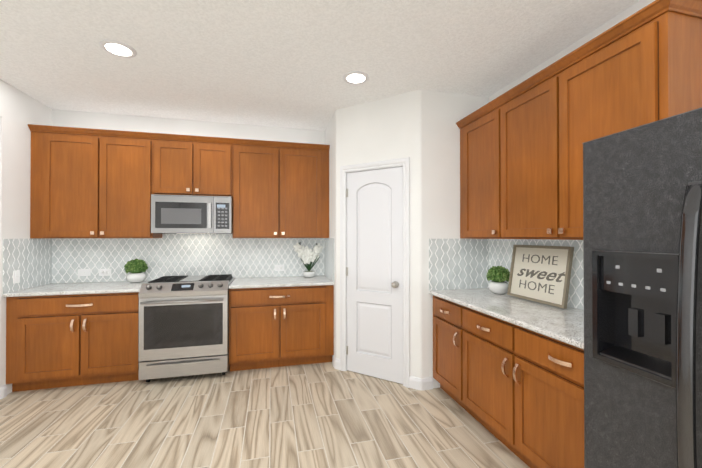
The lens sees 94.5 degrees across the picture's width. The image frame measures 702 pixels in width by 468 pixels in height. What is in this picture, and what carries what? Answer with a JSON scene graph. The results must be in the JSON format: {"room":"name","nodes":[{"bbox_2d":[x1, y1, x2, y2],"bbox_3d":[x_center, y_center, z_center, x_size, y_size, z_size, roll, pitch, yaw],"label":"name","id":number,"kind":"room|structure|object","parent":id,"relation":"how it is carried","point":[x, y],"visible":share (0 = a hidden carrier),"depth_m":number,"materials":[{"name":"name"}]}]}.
{"room":"kitchen","nodes":[
{"label":"kitchen","id":0,"kind":"room"},
{"bbox_2d":[0,79,51,394],"bbox_3d":[-2.552,0.028,0.364,0.200,2.790,6.620,0,0,-14],"label":"wall","id":1,"kind":"structure","parent":0,"point":[18,110],"depth_m":2.97,"materials":[{"name":"paint"}]},
{"bbox_2d":[3,238,50,293],"bbox_3d":[-3.136,0.283,3.164,0.008,0.482,0.636,0,0,-14],"label":"tile backsplash","id":2,"kind":"structure","parent":1,"relation":"attached to","point":[32,257],"depth_m":3.12,"materials":[{"name":"grey tile"}]},
{"bbox_2d":[13,270,19,283],"bbox_3d":[-3.086,0.391,2.992,0.008,0.118,0.074,0,0,-14],"label":"light switch","id":3,"kind":"object","parent":2,"relation":"attached to","point":[16,276],"visible":1,"depth_m":2.99,"materials":[{"name":"white plastic"}]},
{"bbox_2d":[0,355,432,398],"bbox_3d":[-0.318,1.370,0.591,4.489,0.108,5.765,0,0,-14],"label":"baseboard","id":4,"kind":"structure","parent":1,"relation":"attached to","point":[417,383],"depth_m":3.00,"materials":[{"name":"white wood"}]},
{"bbox_2d":[52,109,399,347],"bbox_3d":[-1.113,0.050,4.067,4.350,2.790,0.120,0,0,-14],"label":"wall","id":5,"kind":"structure","parent":0,"point":[346,148],"depth_m":3.61,"materials":[{"name":"paint"}]},
{"bbox_2d":[28,124,161,237],"bbox_3d":[-2.619,-0.511,3.459,1.148,1.106,0.339,0,0,-14],"label":"upper cabinet","id":6,"kind":"object","parent":5,"relation":"attached to","point":[92,183],"depth_m":3.29,"materials":[{"name":"brown wood"}]},
{"bbox_2d":[160,133,199,195],"bbox_3d":[-1.909,-0.743,3.636,0.463,0.640,0.339,0,0,-14],"label":"upper cabinet","id":7,"kind":"object","parent":5,"relation":"attached to","point":[179,154],"depth_m":3.48,"materials":[{"name":"brown wood"}]},
{"bbox_2d":[151,194,232,233],"bbox_3d":[-1.737,-0.211,3.628,0.790,0.406,0.413,0,0,-14],"label":"microwave","id":8,"kind":"object","parent":7,"relation":"attached to","point":[180,214],"visible":0.98,"depth_m":3.46,"materials":[{"name":"silver metal"}]},
{"bbox_2d":[51,234,322,282],"bbox_3d":[-1.777,0.251,3.835,2.967,0.554,0.006,0,0,-14],"label":"tile backsplash","id":9,"kind":"structure","parent":5,"relation":"attached to","point":[172,254],"depth_m":3.78,"materials":[{"name":"grey tile"}]},
{"bbox_2d":[78,269,90,275],"bbox_3d":[-2.916,0.417,3.545,0.118,0.074,0.006,0,0,-14],"label":"electrical outlet plate","id":10,"kind":"object","parent":9,"relation":"attached to","point":[84,272],"visible":1,"depth_m":3.54,"materials":[{"name":"white plastic"}]},
{"bbox_2d":[99,269,110,275],"bbox_3d":[-2.724,0.421,3.592,0.118,0.074,0.007,0,0,-14],"label":"electrical outlet plate","id":11,"kind":"object","parent":9,"relation":"attached to","point":[104,272],"visible":1,"depth_m":3.59,"materials":[{"name":"white plastic"}]},
{"bbox_2d":[275,265,283,270],"bbox_3d":[-0.892,0.417,4.045,0.118,0.074,0.007,0,0,-14],"label":"electrical outlet plate","id":12,"kind":"object","parent":9,"relation":"attached to","point":[279,267],"visible":1,"depth_m":4.04,"materials":[{"name":"white plastic"}]},
{"bbox_2d":[200,136,231,195],"bbox_3d":[-1.588,-0.743,3.715,0.467,0.640,0.339,0,0,-14],"label":"upper cabinet","id":13,"kind":"object","parent":5,"relation":"attached to","point":[215,152],"depth_m":3.57,"materials":[{"name":"brown wood"}]},
{"bbox_2d":[228,138,329,237],"bbox_3d":[-0.866,-0.509,3.892,1.171,1.106,0.339,0,0,-14],"label":"upper cabinet","id":14,"kind":"object","parent":5,"relation":"attached to","point":[280,189],"depth_m":3.73,"materials":[{"name":"brown wood"}]},
{"bbox_2d":[323,238,333,281],"bbox_3d":[-0.262,0.287,3.874,0.007,0.482,0.636,0,0,-14],"label":"tile backsplash","id":15,"kind":"structure","parent":5,"relation":"attached to","point":[328,243],"depth_m":3.89,"materials":[{"name":"grey tile"}]},
{"bbox_2d":[0,362,529,467],"bbox_3d":[-0.372,1.466,0.894,4.690,0.080,6.620,0,0,-14],"label":"floor","id":16,"kind":"structure","parent":0,"point":[322,415],"depth_m":2.44,"materials":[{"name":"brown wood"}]},
{"bbox_2d":[6,292,139,391],"bbox_3d":[-2.617,0.999,3.281,1.072,0.880,0.668,0,0,-14],"label":"base cabinet","id":17,"kind":"object","parent":16,"relation":"on","point":[55,341],"visible":0.92,"depth_m":3.00,"materials":[{"name":"brown wood"}]},
{"bbox_2d":[3,281,148,296],"bbox_3d":[-2.619,0.542,3.295,1.073,0.032,0.645,0,0,-14],"label":"countertop","id":18,"kind":"structure","parent":17,"relation":"on","point":[85,288],"depth_m":3.10,"materials":[{"name":"white stone"}]},
{"bbox_2d":[124,259,147,282],"bbox_3d":[-2.359,0.396,3.559,0.218,0.260,0.219,0,0,-14],"label":"topiary plant","id":19,"kind":"object","parent":18,"relation":"on","point":[136,268],"visible":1,"depth_m":3.50,"materials":[{"name":"green plant"}]},
{"bbox_2d":[138,274,234,381],"bbox_3d":[-1.694,0.957,3.448,0.792,0.966,0.732,0,0,-14],"label":"range","id":20,"kind":"object","parent":16,"relation":"on","point":[183,325],"visible":0.98,"depth_m":3.16,"materials":[{"name":"silver metal"}]},
{"bbox_2d":[229,285,333,370],"bbox_3d":[-0.789,1.002,3.733,1.094,0.880,0.668,0,0,-14],"label":"base cabinet","id":21,"kind":"object","parent":16,"relation":"on","point":[269,327],"visible":0.98,"depth_m":3.45,"materials":[{"name":"brown wood"}]},
{"bbox_2d":[229,275,333,288],"bbox_3d":[-0.792,0.544,3.746,1.095,0.032,0.645,0,0,-14],"label":"countertop","id":22,"kind":"structure","parent":21,"relation":"on","point":[264,282],"depth_m":3.55,"materials":[{"name":"white stone"}]},
{"bbox_2d":[293,242,322,276],"bbox_3d":[-0.528,0.312,4.014,0.380,0.432,0.156,0,0,-14],"label":"orchid pot","id":23,"kind":"object","parent":22,"relation":"on","point":[309,256],"visible":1,"depth_m":3.97,"materials":[{"name":"white ceramic"}]},
{"bbox_2d":[433,295,453,397],"bbox_3d":[1.118,0.996,2.820,0.629,0.880,0.576,0,0,-14],"label":"base cabinet","id":24,"kind":"object","parent":16,"relation":"on","point":[442,308],"depth_m":2.82,"materials":[{"name":"brown wood"}]},
{"bbox_2d":[453,303,500,440],"bbox_3d":[1.237,0.993,2.338,0.629,0.880,0.693,0,0,-14],"label":"base cabinet","id":25,"kind":"object","parent":16,"relation":"on","point":[476,335],"depth_m":2.34,"materials":[{"name":"brown wood"}]},
{"bbox_2d":[501,320,583,467],"bbox_3d":[1.377,0.990,1.771,0.629,0.880,0.743,0,0,-14],"label":"base cabinet","id":26,"kind":"object","parent":16,"relation":"on","point":[517,391],"depth_m":1.79,"materials":[{"name":"brown wood"}]},
{"bbox_2d":[429,288,583,349],"bbox_3d":[1.249,0.535,2.256,0.645,0.032,1.740,0,0,-14],"label":"countertop","id":27,"kind":"structure","parent":26,"relation":"on","point":[561,324],"depth_m":2.16,"materials":[{"name":"white stone"}]},
{"bbox_2d":[486,265,509,293],"bbox_3d":[1.306,0.397,2.869,0.201,0.250,0.195,0,0,-14],"label":"topiary plant","id":28,"kind":"object","parent":27,"relation":"on","point":[497,276],"visible":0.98,"depth_m":2.81,"materials":[{"name":"green plant"}]},
{"bbox_2d":[507,245,573,308],"bbox_3d":[1.437,0.301,2.502,0.090,0.429,0.549,0,0,-14],"label":"home sign","id":29,"kind":"object","parent":27,"relation":"on","point":[540,274],"visible":1,"depth_m":2.46,"materials":[{"name":"beige wood"}]},
{"bbox_2d":[582,107,701,467],"bbox_3d":[1.399,0.523,0.913,0.954,1.782,0.927,0,0,-14],"label":"fridge","id":30,"kind":"object","parent":16,"relation":"on","point":[642,227],"visible":1,"depth_m":1.07,"materials":[{"name":"black metal"}]},
{"bbox_2d":[0,0,639,130],"bbox_3d":[-0.372,-1.404,0.911,4.690,0.080,6.620,0,0,-14],"label":"ceiling","id":31,"kind":"structure","parent":0,"point":[283,63],"depth_m":2.39,"materials":[{"name":"paint"}]},
{"bbox_2d":[99,40,136,57],"bbox_3d":[-1.695,-1.349,2.366,0.224,0.010,0.224,0,0,-14],"label":"recessed light","id":32,"kind":"object","parent":31,"relation":"in","point":[117,48],"visible":1,"depth_m":2.35,"materials":[{"name":"white"}]},
{"bbox_2d":[343,71,368,83],"bbox_3d":[0.043,-1.346,2.796,0.224,0.010,0.224,0,0,-14],"label":"recessed light","id":33,"kind":"object","parent":31,"relation":"in","point":[355,77],"visible":1,"depth_m":2.78,"materials":[{"name":"white"}]},
{"bbox_2d":[400,89,487,387],"bbox_3d":[0.929,0.045,3.135,0.832,2.790,0.110,0,0,-14],"label":"wall","id":34,"kind":"structure","parent":0,"point":[420,128],"depth_m":3.05,"materials":[{"name":"paint"}]},
{"bbox_2d":[346,167,402,383],"bbox_3d":[0.231,0.392,3.277,0.479,2.082,0.476,0,0,-14],"label":"pantry door","id":35,"kind":"structure","parent":34,"relation":"in","point":[374,275],"depth_m":3.26,"materials":[{"name":"white painted wood"},{"name":"satin nickel"}]},
{"bbox_2d":[340,157,409,387],"bbox_3d":[0.244,0.358,3.296,0.780,2.166,0.121,0,0,31],"label":"door frame","id":36,"kind":"structure","parent":34,"relation":"attached to","point":[404,163],"depth_m":3.17,"materials":[{"name":"white wood"}]},
{"bbox_2d":[429,239,486,289],"bbox_3d":[1.034,0.282,3.098,0.630,0.482,0.006,0,0,-14],"label":"tile backsplash","id":37,"kind":"structure","parent":34,"relation":"attached to","point":[461,263],"depth_m":3.09,"materials":[{"name":"grey tile"}]},
{"bbox_2d":[488,0,654,309],"bbox_3d":[1.846,0.034,1.451,0.120,2.790,6.620,0,0,-14],"label":"wall","id":38,"kind":"structure","parent":0,"point":[641,4],"depth_m":2.26,"materials":[{"name":"paint"}]},
{"bbox_2d":[456,101,491,238],"bbox_3d":[1.267,-0.515,2.829,0.339,1.106,0.649,0,0,-14],"label":"upper cabinet","id":39,"kind":"object","parent":38,"relation":"attached to","point":[476,128],"depth_m":2.84,"materials":[{"name":"brown wood"}]},
{"bbox_2d":[487,239,583,309],"bbox_3d":[1.560,0.278,2.335,0.008,0.482,1.740,0,0,-14],"label":"tile backsplash","id":40,"kind":"structure","parent":38,"relation":"attached to","point":[499,251],"depth_m":2.46,"materials":[{"name":"grey tile"}]},
{"bbox_2d":[492,0,701,239],"bbox_3d":[1.452,-0.520,2.080,0.339,1.106,1.165,0,0,-14],"label":"upper cabinet","id":41,"kind":"object","parent":38,"relation":"attached to","point":[521,160],"depth_m":1.90,"materials":[{"name":"brown wood"}]}
]}

